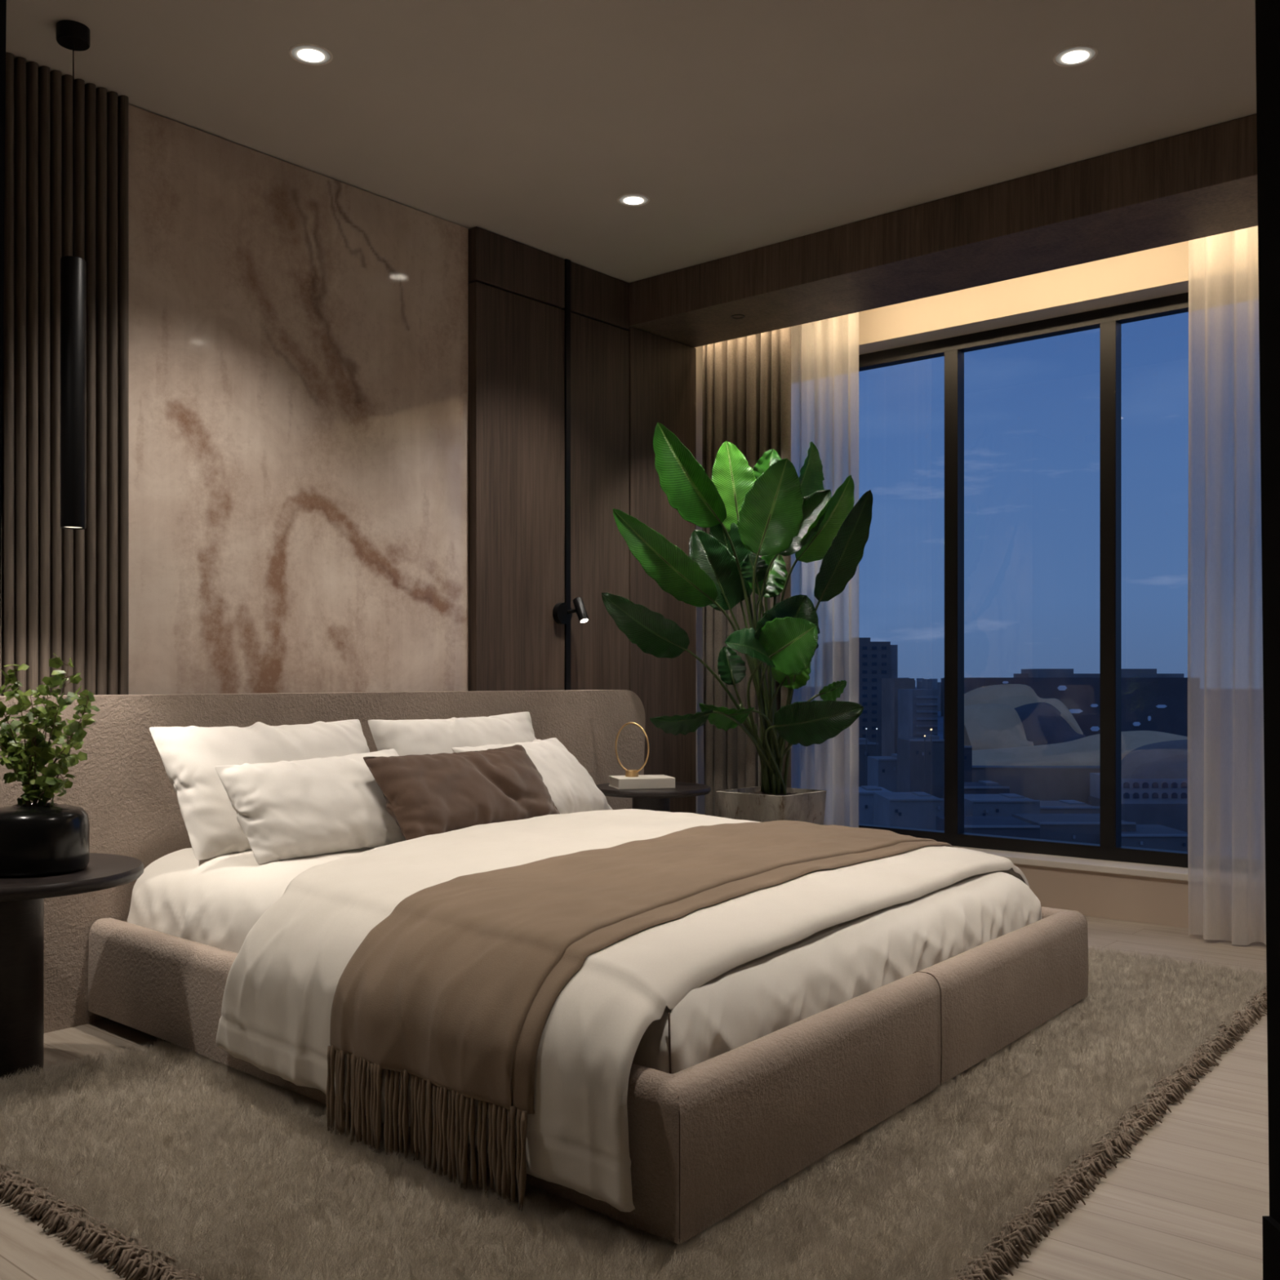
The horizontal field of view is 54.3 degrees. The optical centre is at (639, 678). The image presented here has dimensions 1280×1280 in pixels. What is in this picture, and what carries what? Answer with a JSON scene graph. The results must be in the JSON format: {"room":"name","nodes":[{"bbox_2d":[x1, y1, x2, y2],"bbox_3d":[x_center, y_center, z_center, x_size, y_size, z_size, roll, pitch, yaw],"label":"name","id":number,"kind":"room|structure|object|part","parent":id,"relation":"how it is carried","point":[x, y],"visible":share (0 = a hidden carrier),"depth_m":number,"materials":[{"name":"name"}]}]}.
{"room":"hotel room","nodes":[
{"label":"hotel room","id":0,"kind":"room"},
{"bbox_2d":[5,0,1256,283],"bbox_3d":[0.457,-1.860,2.057,6.160,0.120,7.330,0,0,40],"label":"ceiling","id":1,"kind":"structure","parent":0,"point":[744,126],"depth_m":3.82,"materials":[{"name":"paint"}]},
{"bbox_2d":[56,19,90,529],"bbox_3d":[-1.568,-1.107,3.453,0.086,1.383,0.086,0,0,40],"label":"pendant lamp","id":2,"kind":"object","parent":1,"relation":"hanging from","point":[73,35],"visible":1,"depth_m":3.43,"materials":[{"name":"black metal"}]},
{"bbox_3d":[-1.568,-0.788,3.453,0.065,0.744,0.065,0,0,40],"label":"lamp shade","id":3,"kind":"part","parent":2,"relation":"part of","materials":[{"name":"black metal"}]},
{"bbox_3d":[-1.568,-1.455,3.453,0.003,0.610,0.003,0,0,40],"label":"cord","id":4,"kind":"part","parent":2,"relation":"part of","materials":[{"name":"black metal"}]},
{"bbox_2d":[288,43,333,65],"bbox_3d":[-0.949,-1.798,3.600,0.124,0.004,0.124,0,0,40],"label":"recessed light","id":5,"kind":"object","parent":1,"relation":"in","point":[306,54],"visible":1,"depth_m":3.59,"materials":[{"name":"beige"}]},
{"bbox_2d":[617,193,649,206],"bbox_3d":[-0.024,-1.798,4.693,0.124,0.004,0.124,0,0,40],"label":"recessed light","id":6,"kind":"object","parent":1,"relation":"in","point":[629,199],"visible":1,"depth_m":4.69,"materials":[{"name":"beige"}]},
{"bbox_2d":[702,326,791,817],"bbox_3d":[0.520,-0.383,6.044,0.520,2.754,0.114,0,0,40],"label":"curtain","id":7,"kind":"object","parent":1,"relation":"hanging from","point":[746,400],"visible":0.36,"depth_m":6.04,"materials":[{"name":"beige fabric"}]},
{"bbox_2d":[791,311,858,827],"bbox_3d":[0.832,-0.383,5.918,0.466,2.754,0.069,0,0,40],"label":"sheer curtain","id":8,"kind":"object","parent":1,"relation":"hanging from","point":[824,353],"visible":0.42,"depth_m":5.88,"materials":[{"name":"beige fabric"}]},
{"bbox_2d":[1053,44,1097,66],"bbox_3d":[1.258,-1.798,3.608,0.124,0.004,0.124,0,0,40],"label":"recessed light","id":9,"kind":"object","parent":1,"relation":"in","point":[1074,55],"visible":1,"depth_m":3.60,"materials":[{"name":"beige"}]},
{"bbox_2d":[1187,226,1266,945],"bbox_3d":[2.434,-0.382,4.509,0.874,2.756,0.085,0,0,40],"label":"sheer curtain","id":10,"kind":"object","parent":1,"relation":"hanging from","point":[1226,830],"visible":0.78,"depth_m":4.71,"materials":[{"name":"beige fabric"}]},
{"bbox_2d":[0,915,1269,1279],"bbox_3d":[0.457,1.050,2.057,6.160,0.100,7.330,0,0,40],"label":"floor","id":11,"kind":"structure","parent":0,"point":[1190,1200],"depth_m":2.42,"materials":[{"name":"brown wood"}]},
{"bbox_2d":[0,853,143,1082],"bbox_3d":[-1.576,0.739,3.120,0.624,0.522,0.624,0,0,40],"label":"side table","id":12,"kind":"object","parent":11,"relation":"on","point":[21,899],"visible":0.71,"depth_m":3.06,"materials":[{"name":"brown wood"}]},
{"bbox_2d":[0,653,99,877],"bbox_3d":[-1.501,0.207,3.097,0.266,0.542,0.284,0,0,-34],"label":"potted plant","id":13,"kind":"object","parent":12,"relation":"on","point":[42,837],"visible":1,"depth_m":3.06,"materials":[{"name":"green plant"}]},
{"bbox_2d":[0,689,1088,1244],"bbox_3d":[-0.155,0.525,3.685,2.372,0.950,3.046,0,0,40],"label":"bed","id":14,"kind":"object","parent":11,"relation":"on","point":[705,1138],"visible":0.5,"depth_m":3.26,"materials":[{"name":"fabric"}]},
{"bbox_3d":[-1.010,0.525,4.409,0.132,0.950,3.046,0,0,40],"label":"headboard","id":15,"kind":"part","parent":14,"relation":"part of","materials":[{"name":"fabric"}]},
{"bbox_3d":[-0.736,0.830,2.893,2.236,0.261,0.089,0,0,42],"label":"rail","id":16,"kind":"part","parent":14,"relation":"part of","materials":[{"name":"fabric"}]},
{"bbox_2d":[127,847,1041,1074],"bbox_3d":[-0.122,0.638,3.687,2.156,0.253,1.959,0,0,40],"label":"mattress","id":17,"kind":"object","parent":14,"relation":"on","point":[215,902],"visible":0.26,"depth_m":3.10,"materials":[{"name":"fabric"}]},
{"bbox_2d":[149,719,369,860],"bbox_3d":[-1.125,0.330,3.921,0.229,0.382,0.783,0,0,36],"label":"pillow","id":18,"kind":"object","parent":17,"relation":"on","point":[189,755],"visible":0.45,"depth_m":3.70,"materials":[{"name":"white fabric"}]},
{"bbox_2d":[214,748,406,864],"bbox_3d":[-0.910,0.374,3.776,0.216,0.291,0.749,0,0,38],"label":"pillow","id":19,"kind":"object","parent":17,"relation":"on","point":[285,810],"visible":0.81,"depth_m":3.62,"materials":[{"name":"white fabric"}]},
{"bbox_2d":[368,711,536,755],"bbox_3d":[-0.633,0.325,4.565,0.176,0.390,0.829,0,0,40],"label":"pillow","id":20,"kind":"object","parent":17,"relation":"on","point":[420,736],"visible":0.3,"depth_m":4.46,"materials":[{"name":"white fabric"}]},
{"bbox_2d":[363,744,559,839],"bbox_3d":[-0.552,0.371,4.104,0.192,0.273,0.844,0,0,32],"label":"cushion","id":21,"kind":"object","parent":17,"relation":"on","point":[425,794],"visible":0.89,"depth_m":3.97,"materials":[{"name":"brown fabric"}]},
{"bbox_2d":[451,737,613,813],"bbox_3d":[-0.369,0.373,4.574,0.204,0.289,0.773,0,0,31],"label":"pillow","id":22,"kind":"object","parent":17,"relation":"on","point":[571,787],"visible":0.46,"depth_m":4.62,"materials":[{"name":"white fabric"}]},
{"bbox_2d":[215,808,1029,1212],"bbox_3d":[0.059,0.697,3.529,1.665,0.460,2.244,0,0,40],"label":"duvet","id":23,"kind":"object","parent":17,"relation":"on","point":[282,982],"visible":0.47,"depth_m":2.82,"materials":[{"name":"fabric"}]},
{"bbox_2d":[325,820,953,1210],"bbox_3d":[0.211,0.717,3.387,0.644,0.518,2.321,0,0,36],"label":"throw blanket","id":24,"kind":"object","parent":23,"relation":"on","point":[455,990],"visible":0.87,"depth_m":2.58,"materials":[{"name":"fabric"}]},
{"bbox_3d":[0.677,0.830,2.967,0.088,0.261,2.096,0,0,38],"label":"foot rail","id":25,"kind":"part","parent":14,"relation":"part of","materials":[{"name":"fabric"}]},
{"bbox_3d":[0.525,0.830,4.452,2.147,0.261,0.089,0,0,42],"label":"rail","id":26,"kind":"part","parent":14,"relation":"part of","materials":[{"name":"fabric"}]},
{"bbox_2d":[0,945,1266,1279],"bbox_3d":[0.257,0.978,3.381,2.337,0.042,3.473,0,0,40],"label":"rug","id":27,"kind":"object","parent":11,"relation":"on","point":[172,1162],"visible":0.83,"depth_m":2.43,"materials":[{"name":"beige carpet"}]},
{"bbox_2d":[0,0,1279,1279],"bbox_3d":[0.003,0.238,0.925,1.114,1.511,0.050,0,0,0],"label":"door frame","id":28,"kind":"structure","parent":11,"relation":"on","point":[1267,11],"depth_m":0.94,"materials":[{"name":"black"}]},
{"bbox_2d":[595,782,711,812],"bbox_3d":[0.046,0.722,5.120,0.490,0.557,0.490,0,0,40],"label":"side table","id":29,"kind":"object","parent":11,"relation":"on","point":[653,799],"visible":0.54,"depth_m":5.00,"materials":[{"name":"brown wood"}]},
{"bbox_2d":[608,774,675,789],"bbox_3d":[0.007,0.421,5.080,0.235,0.042,0.176,0,0,-15],"label":"book","id":30,"kind":"object","parent":29,"relation":"on","point":[642,781],"visible":0.96,"depth_m":5.00,"materials":[{"name":"beige paper"}]},
{"bbox_2d":[614,722,649,777],"bbox_3d":[-0.033,0.289,5.090,0.205,0.222,0.054,0,0,40],"label":"ring sculpture","id":31,"kind":"object","parent":30,"relation":"on","point":[628,773],"visible":1,"depth_m":5.07,"materials":[{"name":"gold metal"}]},
{"bbox_2d":[601,422,872,825],"bbox_3d":[0.481,-0.048,5.271,0.818,2.096,1.082,0,0,40],"label":"potted plant","id":32,"kind":"object","parent":11,"relation":"on","point":[767,511],"visible":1,"depth_m":5.39,"materials":[{"name":"green plant"}]},
{"bbox_3d":[0.271,0.121,5.356,0.897,0.845,0.064,0,0,-38],"label":"stem","id":33,"kind":"part","parent":32,"relation":"part of","materials":[{"name":"green plant"}]},
{"bbox_3d":[0.289,-0.049,5.420,0.238,1.181,0.764,0,0,40],"label":"stem","id":34,"kind":"part","parent":32,"relation":"part of","materials":[{"name":"green plant"}]},
{"bbox_3d":[0.349,-0.244,5.457,0.224,1.569,0.470,0,0,40],"label":"stem","id":35,"kind":"part","parent":32,"relation":"part of","materials":[{"name":"green plant"}]},
{"bbox_3d":[0.367,0.341,5.368,0.135,0.408,0.726,0,0,40],"label":"stem","id":36,"kind":"part","parent":32,"relation":"part of","materials":[{"name":"green plant"}]},
{"bbox_3d":[0.454,-0.037,5.593,0.372,1.156,0.039,0,0,-6],"label":"stem","id":37,"kind":"part","parent":32,"relation":"part of","materials":[{"name":"green plant"}]},
{"bbox_3d":[0.476,-0.077,5.609,0.214,1.235,0.086,0,0,40],"label":"stem","id":38,"kind":"part","parent":32,"relation":"part of","materials":[{"name":"green plant"}]},
{"bbox_3d":[0.487,0.334,5.448,0.120,0.417,0.475,0,0,40],"label":"stem","id":39,"kind":"part","parent":32,"relation":"part of","materials":[{"name":"green plant"}]},
{"bbox_3d":[0.503,0.212,5.574,0.244,0.660,0.026,0,0,5],"label":"stem","id":40,"kind":"part","parent":32,"relation":"part of","materials":[{"name":"green plant"}]},
{"bbox_3d":[0.494,-0.237,5.618,0.189,1.555,0.071,0,0,40],"label":"stem","id":41,"kind":"part","parent":32,"relation":"part of","materials":[{"name":"green plant"}]},
{"bbox_3d":[0.516,0.324,5.545,0.066,0.423,0.174,0,0,40],"label":"stem","id":42,"kind":"part","parent":32,"relation":"part of","materials":[{"name":"green plant"}]},
{"bbox_3d":[0.560,0.368,5.550,0.147,0.336,0.026,0,0,-38],"label":"stem","id":43,"kind":"part","parent":32,"relation":"part of","materials":[{"name":"green plant"}]},
{"bbox_3d":[0.527,0.196,5.446,0.156,0.690,0.371,0,0,40],"label":"stem","id":44,"kind":"part","parent":32,"relation":"part of","materials":[{"name":"green plant"}]},
{"bbox_3d":[0.546,0.004,5.524,0.065,1.072,0.119,0,0,40],"label":"stem","id":45,"kind":"part","parent":32,"relation":"part of","materials":[{"name":"green plant"}]},
{"bbox_3d":[0.567,0.001,5.572,0.095,1.078,0.087,0,0,40],"label":"stem","id":46,"kind":"part","parent":32,"relation":"part of","materials":[{"name":"green plant"}]},
{"bbox_3d":[0.560,-0.173,5.514,0.131,1.427,0.263,0,0,3],"label":"stem","id":47,"kind":"part","parent":32,"relation":"part of","materials":[{"name":"green plant"}]},
{"bbox_3d":[0.591,-0.239,5.662,0.061,1.559,0.099,0,0,-21],"label":"stem","id":48,"kind":"part","parent":32,"relation":"part of","materials":[{"name":"green plant"}]},
{"bbox_3d":[0.591,0.752,5.598,0.376,0.496,0.376,0,0,40],"label":"planter","id":49,"kind":"part","parent":32,"relation":"part of","materials":[{"name":"stone"}]},
{"bbox_3d":[0.619,0.218,5.534,0.103,0.645,0.172,0,0,-37],"label":"stem","id":50,"kind":"part","parent":32,"relation":"part of","materials":[{"name":"green plant"}]},
{"bbox_3d":[0.617,0.168,5.462,0.293,0.746,0.194,0,0,40],"label":"stem","id":51,"kind":"part","parent":32,"relation":"part of","materials":[{"name":"green plant"}]},
{"bbox_3d":[0.622,0.111,5.475,0.192,0.859,0.125,0,0,40],"label":"stem","id":52,"kind":"part","parent":32,"relation":"part of","materials":[{"name":"green plant"}]},
{"bbox_3d":[0.643,0.360,5.541,0.156,0.354,0.032,0,0,25],"label":"stem","id":53,"kind":"part","parent":32,"relation":"part of","materials":[{"name":"green plant"}]},
{"bbox_3d":[0.631,0.324,5.540,0.022,0.423,0.101,0,0,-28],"label":"stem","id":54,"kind":"part","parent":32,"relation":"part of","materials":[{"name":"green plant"}]},
{"bbox_3d":[0.637,-0.121,5.498,0.314,1.324,0.121,0,0,40],"label":"stem","id":55,"kind":"part","parent":32,"relation":"part of","materials":[{"name":"green plant"}]},
{"bbox_3d":[0.664,-0.238,5.601,0.200,1.558,0.023,0,0,-1],"label":"stem","id":56,"kind":"part","parent":32,"relation":"part of","materials":[{"name":"green plant"}]},
{"bbox_3d":[0.724,-0.146,5.527,0.358,1.373,0.069,0,0,26],"label":"stem","id":57,"kind":"part","parent":32,"relation":"part of","materials":[{"name":"green plant"}]},
{"bbox_3d":[0.738,0.340,5.361,0.450,0.407,0.256,0,0,40],"label":"stem","id":58,"kind":"part","parent":32,"relation":"part of","materials":[{"name":"green plant"}]},
{"bbox_3d":[0.770,0.283,5.587,0.275,0.517,0.049,0,0,7],"label":"stem","id":59,"kind":"part","parent":32,"relation":"part of","materials":[{"name":"green plant"}]},
{"bbox_3d":[0.774,-0.095,5.434,0.428,1.271,0.044,0,0,40],"label":"stem","id":60,"kind":"part","parent":32,"relation":"part of","materials":[{"name":"green plant"}]},
{"bbox_2d":[695,346,704,814],"bbox_3d":[-1.818,-0.400,3.982,0.200,2.800,7.330,0,0,40],"label":"wall","id":61,"kind":"structure","parent":0,"point":[700,693],"depth_m":6.33,"materials":[{"name":"beige paint"}]},
{"bbox_2d":[0,52,128,696],"bbox_3d":[-2.245,-0.399,3.197,0.160,2.798,1.882,0,0,40],"label":"slatted panel","id":62,"kind":"object","parent":61,"relation":"attached to","point":[64,592],"visible":0.65,"depth_m":3.69,"materials":[{"name":"brown wood"}]},
{"bbox_2d":[468,226,564,308],"bbox_3d":[-0.547,-1.692,5.205,0.159,0.211,0.508,0,0,40],"label":"wood panel","id":63,"kind":"object","parent":61,"relation":"attached to","point":[495,260],"visible":0.66,"depth_m":5.13,"materials":[{"name":"brown wood"}]},
{"bbox_2d":[570,312,629,689],"bbox_3d":[-0.237,-0.289,5.572,0.159,2.578,0.395,0,0,40],"label":"wood panel","id":64,"kind":"object","parent":61,"relation":"attached to","point":[600,351],"visible":0.37,"depth_m":5.51,"materials":[{"name":"brown wood"}]},
{"bbox_2d":[570,261,629,329],"bbox_3d":[-0.237,-1.692,5.572,0.159,0.211,0.395,0,0,40],"label":"wood panel","id":65,"kind":"object","parent":61,"relation":"attached to","point":[596,295],"visible":0.62,"depth_m":5.51,"materials":[{"name":"brown wood"}]},
{"bbox_2d":[625,326,696,813],"bbox_3d":[0.052,-0.300,5.910,0.163,2.600,0.489,0,0,40],"label":"wood panel","id":66,"kind":"object","parent":61,"relation":"attached to","point":[663,371],"visible":0.39,"depth_m":5.83,"materials":[{"name":"brown wood"}]},
{"bbox_2d":[629,113,1257,347],"bbox_3d":[2.188,-1.701,4.103,5.760,0.196,0.490,0,0,40],"label":"curtain pelmet","id":67,"kind":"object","parent":61,"relation":"attached to","point":[1201,183],"depth_m":4.70,"materials":[{"name":"brown wood"}]},
{"bbox_2d":[730,314,745,319],"bbox_3d":[0.433,-1.602,5.528,0.064,0.002,0.064,0,0,40],"label":"recessed light","id":68,"kind":"object","parent":67,"relation":"in","point":[731,316],"visible":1,"depth_m":5.52,"materials":[{"name":"black metal"}]},
{"bbox_2d":[858,240,1188,355],"bbox_3d":[2.727,-0.505,4.740,5.760,2.590,0.300,0,0,40],"label":"wall","id":69,"kind":"structure","parent":0,"point":[1162,271],"depth_m":5.43,"materials":[{"name":"beige paint"}]},
{"bbox_2d":[858,292,1188,867],"bbox_3d":[1.863,-0.406,5.530,3.300,2.374,0.070,0,0,40],"label":"window","id":70,"kind":"structure","parent":69,"relation":"in","point":[1109,320],"depth_m":5.45,"materials":[{"name":"black metal"}]},
{"bbox_2d":[1013,863,1188,928],"bbox_3d":[2.727,0.895,4.740,5.760,0.210,0.300,0,0,40],"label":"wall","id":71,"kind":"structure","parent":0,"point":[1146,900],"depth_m":5.19,"materials":[{"name":"paint"}]},
{"bbox_2d":[952,845,1187,880],"bbox_3d":[1.788,0.796,5.442,3.300,0.028,0.182,0,0,40],"label":"trim","id":72,"kind":"structure","parent":71,"relation":"attached to","point":[1174,873],"depth_m":5.28,"materials":[{"name":"stone"}]},
{"label":"outside","id":73,"kind":"structure","parent":0,"visible":0},
{"bbox_2d":[964,684,1083,734],"bbox_3d":[119.691,12.507,399.120,45.001,21.461,48.653,0,0,40],"label":"curved roof","id":74,"kind":"structure","parent":73,"point":[1015,695],"depth_m":396.29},
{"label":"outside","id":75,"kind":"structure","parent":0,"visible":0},
{"bbox_2d":[964,703,1033,750],"bbox_3d":[105.324,16.654,374.884,31.769,18.115,35.365,0,0,40],"label":"curved roof","id":76,"kind":"structure","parent":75,"point":[986,726],"depth_m":366.60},
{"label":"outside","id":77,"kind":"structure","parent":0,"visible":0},
{"bbox_2d":[1014,702,1085,745],"bbox_3d":[125.147,15.886,387.147,31.287,16.943,35.697,0,0,40],"label":"curved roof","id":78,"kind":"structure","parent":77,"point":[1042,723],"depth_m":378.88,"materials":[{"name":"blue glass"}]},
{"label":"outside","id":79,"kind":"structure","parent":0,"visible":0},
{"bbox_2d":[915,687,943,739],"bbox_3d":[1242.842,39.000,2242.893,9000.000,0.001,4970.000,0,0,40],"label":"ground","id":80,"kind":"structure","parent":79,"point":[940,718],"depth_m":1019.89,"materials":[{"name":"blue"}]},
{"bbox_2d":[866,728,866,786],"bbox_3d":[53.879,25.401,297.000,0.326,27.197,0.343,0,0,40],"label":"street lamp","id":81,"kind":"object","parent":80,"relation":"on","point":[866,728],"visible":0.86,"depth_m":296.88,"materials":[{"name":"black metal"}]},
{"bbox_2d":[858,737,878,786],"bbox_3d":[51.704,26.954,306.353,17.062,24.092,17.388,0,0,40],"label":"rooftop building","id":82,"kind":"structure","parent":80,"relation":"on","point":[871,747],"depth_m":300.01,"materials":[{"name":"concrete"}]},
{"bbox_2d":[858,786,891,824],"bbox_3d":[37.665,29.054,216.354,16.765,19.892,17.139,0,0,40],"label":"rooftop building","id":83,"kind":"structure","parent":80,"relation":"on","point":[865,793],"depth_m":210.00,"materials":[{"name":"concrete"}]},
{"bbox_2d":[875,728,877,755],"bbox_3d":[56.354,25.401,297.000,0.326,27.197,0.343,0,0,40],"label":"street lamp","id":84,"kind":"object","parent":80,"relation":"on","point":[876,728],"visible":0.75,"depth_m":296.95,"materials":[{"name":"black metal"}]},
{"bbox_2d":[858,637,897,755],"bbox_3d":[110.561,9.284,634.434,43.280,59.433,41.642,0,0,40],"label":"apartment tower","id":85,"kind":"structure","parent":80,"relation":"on","point":[877,660],"depth_m":619.96,"materials":[{"name":"concrete"}]},
{"bbox_2d":[867,753,897,791],"bbox_3d":[55.181,27.992,276.352,14.090,22.015,14.886,0,0,40],"label":"rooftop building","id":86,"kind":"structure","parent":80,"relation":"on","point":[882,770],"depth_m":269.98,"materials":[{"name":"concrete"}]},
{"bbox_2d":[881,678,914,755],"bbox_3d":[118.641,19.500,575.001,26.229,39.000,28.698,0,0,40],"label":"block","id":87,"kind":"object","parent":80,"relation":"on","point":[890,686],"visible":0.5,"depth_m":567.52,"materials":[{"name":"brick"}]},
{"bbox_2d":[873,791,943,830],"bbox_3d":[42.107,28.645,196.354,14.858,20.711,15.541,0,0,40],"label":"rooftop building","id":88,"kind":"structure","parent":80,"relation":"on","point":[915,810],"depth_m":190.00,"materials":[{"name":"concrete"}]},
{"bbox_2d":[897,688,937,737],"bbox_3d":[118.922,21.833,534.926,27.499,34.333,29.577,0,0,40],"label":"block","id":89,"kind":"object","parent":80,"relation":"on","point":[917,708],"visible":0.64,"depth_m":520.02,"materials":[{"name":"blue concrete"}]},
{"bbox_2d":[917,681,922,688],"bbox_3d":[293.980,21.214,1300.692,17.135,35.571,18.835,0,0,40],"label":"house","id":90,"kind":"structure","parent":80,"relation":"on","point":[919,683],"depth_m":1298.11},
{"bbox_2d":[916,678,924,688],"bbox_3d":[317.052,19.421,1411.850,16.196,39.157,18.041,0,0,40],"label":"house","id":91,"kind":"structure","parent":80,"relation":"on","point":[917,679],"depth_m":1409.77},
{"bbox_2d":[897,734,944,798],"bbox_3d":[57.818,25.408,256.353,14.162,27.185,14.957,0,0,40],"label":"rooftop building","id":92,"kind":"structure","parent":80,"relation":"on","point":[910,751],"depth_m":250.00,"materials":[{"name":"concrete"}]},
{"bbox_2d":[924,735,925,792],"bbox_3d":[56.367,25.112,247.000,0.299,27.776,0.314,0,0,40],"label":"street lamp","id":93,"kind":"object","parent":80,"relation":"on","point":[924,735],"visible":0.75,"depth_m":246.90,"materials":[{"name":"grey metal"}]},
{"bbox_2d":[922,679,931,688],"bbox_3d":[254.902,19.813,1108.388,15.693,38.374,17.615,0,0,40],"label":"house","id":94,"kind":"structure","parent":80,"relation":"on","point":[926,683],"depth_m":1100.88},
{"bbox_2d":[930,728,932,795],"bbox_3d":[57.633,24.455,247.000,0.380,29.090,0.400,0,0,40],"label":"street lamp","id":95,"kind":"object","parent":80,"relation":"on","point":[931,729],"visible":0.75,"depth_m":246.90,"materials":[{"name":"black metal"}]},
{"bbox_2d":[928,678,937,689],"bbox_3d":[294.569,19.662,1253.141,15.545,38.676,17.490,0,0,40],"label":"house","id":96,"kind":"structure","parent":80,"relation":"on","point":[934,681],"depth_m":1243.20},
{"bbox_2d":[937,682,941,711],"bbox_3d":[360.484,21.761,1495.861,18.140,34.477,19.686,0,0,40],"label":"house","id":97,"kind":"structure","parent":80,"relation":"on","point":[939,684],"depth_m":1489.38,"materials":[{"name":"blue"}]},
{"bbox_2d":[941,678,943,715],"bbox_3d":[313.993,19.355,1284.253,15.745,39.289,17.659,0,0,40],"label":"house","id":98,"kind":"structure","parent":80,"relation":"on","point":[942,679],"depth_m":1288.00,"materials":[{"name":"blue concrete"}]},
{"bbox_2d":[964,745,972,782],"bbox_3d":[72.927,27.090,296.353,14.916,23.820,15.603,0,0,40],"label":"rooftop building","id":99,"kind":"structure","parent":80,"relation":"on","point":[967,749],"depth_m":290.00,"materials":[{"name":"concrete"}]},
{"bbox_2d":[942,780,1009,816],"bbox_3d":[63.503,29.409,236.353,15.501,19.182,16.107,0,0,40],"label":"rooftop building","id":100,"kind":"structure","parent":80,"relation":"on","point":[982,787],"depth_m":230.03,"materials":[{"name":"grey concrete"}]},
{"bbox_2d":[936,816,1039,839],"bbox_3d":[46.110,28.939,166.355,16.347,20.123,16.828,0,0,40],"label":"rooftop building","id":101,"kind":"structure","parent":80,"relation":"on","point":[1010,826],"depth_m":160.00,"materials":[{"name":"grey concrete"}]},
{"bbox_2d":[964,793,1039,816],"bbox_3d":[58.673,29.255,206.354,16.739,19.491,17.161,0,0,40],"label":"rooftop building","id":102,"kind":"structure","parent":80,"relation":"on","point":[1001,804],"depth_m":200.00,"materials":[{"name":"concrete"}]},
{"bbox_2d":[972,765,1099,804],"bbox_3d":[104.507,30.833,334.787,43.932,16.334,42.068,0,0,40],"label":"building","id":103,"kind":"structure","parent":80,"relation":"on","point":[1042,783],"depth_m":325.02,"materials":[{"name":"brick"}]},
{"bbox_3d":[101.999,23.030,324.800,35.559,0.728,0.800,0,0,0],"label":"cornice","id":104,"kind":"part","parent":103,"relation":"part of","materials":[{"name":"grey concrete"}]},
{"bbox_2d":[943,668,1187,739],"bbox_3d":[156.013,17.788,460.001,95.149,42.423,93.520,0,0,40],"label":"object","id":105,"kind":"structure","parent":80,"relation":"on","point":[1151,700],"depth_m":429.95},
{"bbox_2d":[1040,800,1099,813],"bbox_3d":[73.406,30.538,221.354,17.555,16.924,17.870,0,0,40],"label":"rooftop building","id":106,"kind":"structure","parent":80,"relation":"on","point":[1060,806],"depth_m":214.98,"materials":[{"name":"brick"}]},
{"bbox_2d":[1011,813,1136,844],"bbox_3d":[60.971,29.312,176.356,18.483,19.376,18.662,0,0,40],"label":"rooftop building","id":107,"kind":"structure","parent":80,"relation":"on","point":[1077,828],"depth_m":169.98,"materials":[{"name":"grey concrete"}]},
{"bbox_2d":[1088,739,1187,832],"bbox_3d":[129.550,26.971,313.367,31.695,24.058,42.035,0,0,40],"label":"domed building","id":108,"kind":"structure","parent":80,"relation":"on","point":[1154,776],"depth_m":298.99,"materials":[{"name":"brick"}]},
{"bbox_2d":[1121,824,1187,851],"bbox_3d":[68.423,29.815,171.355,16.966,18.370,17.401,0,0,40],"label":"rooftop building","id":109,"kind":"structure","parent":80,"relation":"on","point":[1145,836],"depth_m":165.00,"materials":[{"name":"grey concrete"}]},
{"bbox_3d":[-1.197,-0.399,4.480,0.105,2.798,1.434,0,0,40],"label":"wall","id":110,"kind":"structure","parent":0,"visible":0},
{"bbox_2d":[128,104,468,694],"bbox_3d":[-1.150,-0.398,4.443,0.012,2.796,1.424,0,0,40],"label":"marble slab","id":111,"kind":"object","parent":110,"relation":"attached to","point":[298,336],"visible":0.68,"depth_m":4.33,"materials":[{"name":"beige stone"}]},
{"bbox_2d":[468,281,564,691],"bbox_3d":[-0.547,-0.289,5.205,0.159,2.578,0.508,0,0,40],"label":"wood panel","id":112,"kind":"object","parent":110,"relation":"attached to","point":[517,343],"visible":0.44,"depth_m":5.12,"materials":[{"name":"brown wood"}]},
{"bbox_2d":[552,258,588,689],"bbox_3d":[-0.309,-0.408,5.306,0.193,2.776,0.103,0,0,40],"label":"wall lamp","id":113,"kind":"object","parent":112,"relation":"attached to","point":[562,612],"visible":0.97,"depth_m":5.35,"materials":[{"name":"black metal"}]},
{"bbox_3d":[-0.290,-0.285,5.315,0.039,0.022,0.016,0,0,0],"label":"arm","id":114,"kind":"part","parent":113,"relation":"part of","materials":[{"name":"black metal"}]},
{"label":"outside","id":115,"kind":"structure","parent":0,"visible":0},
{"bbox_2d":[972,730,1187,765],"bbox_3d":[115.702,20.841,344.637,68.338,12.894,70.159,0,0,40],"label":"curved roof","id":116,"kind":"structure","parent":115,"point":[1085,751],"depth_m":336.65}
]}

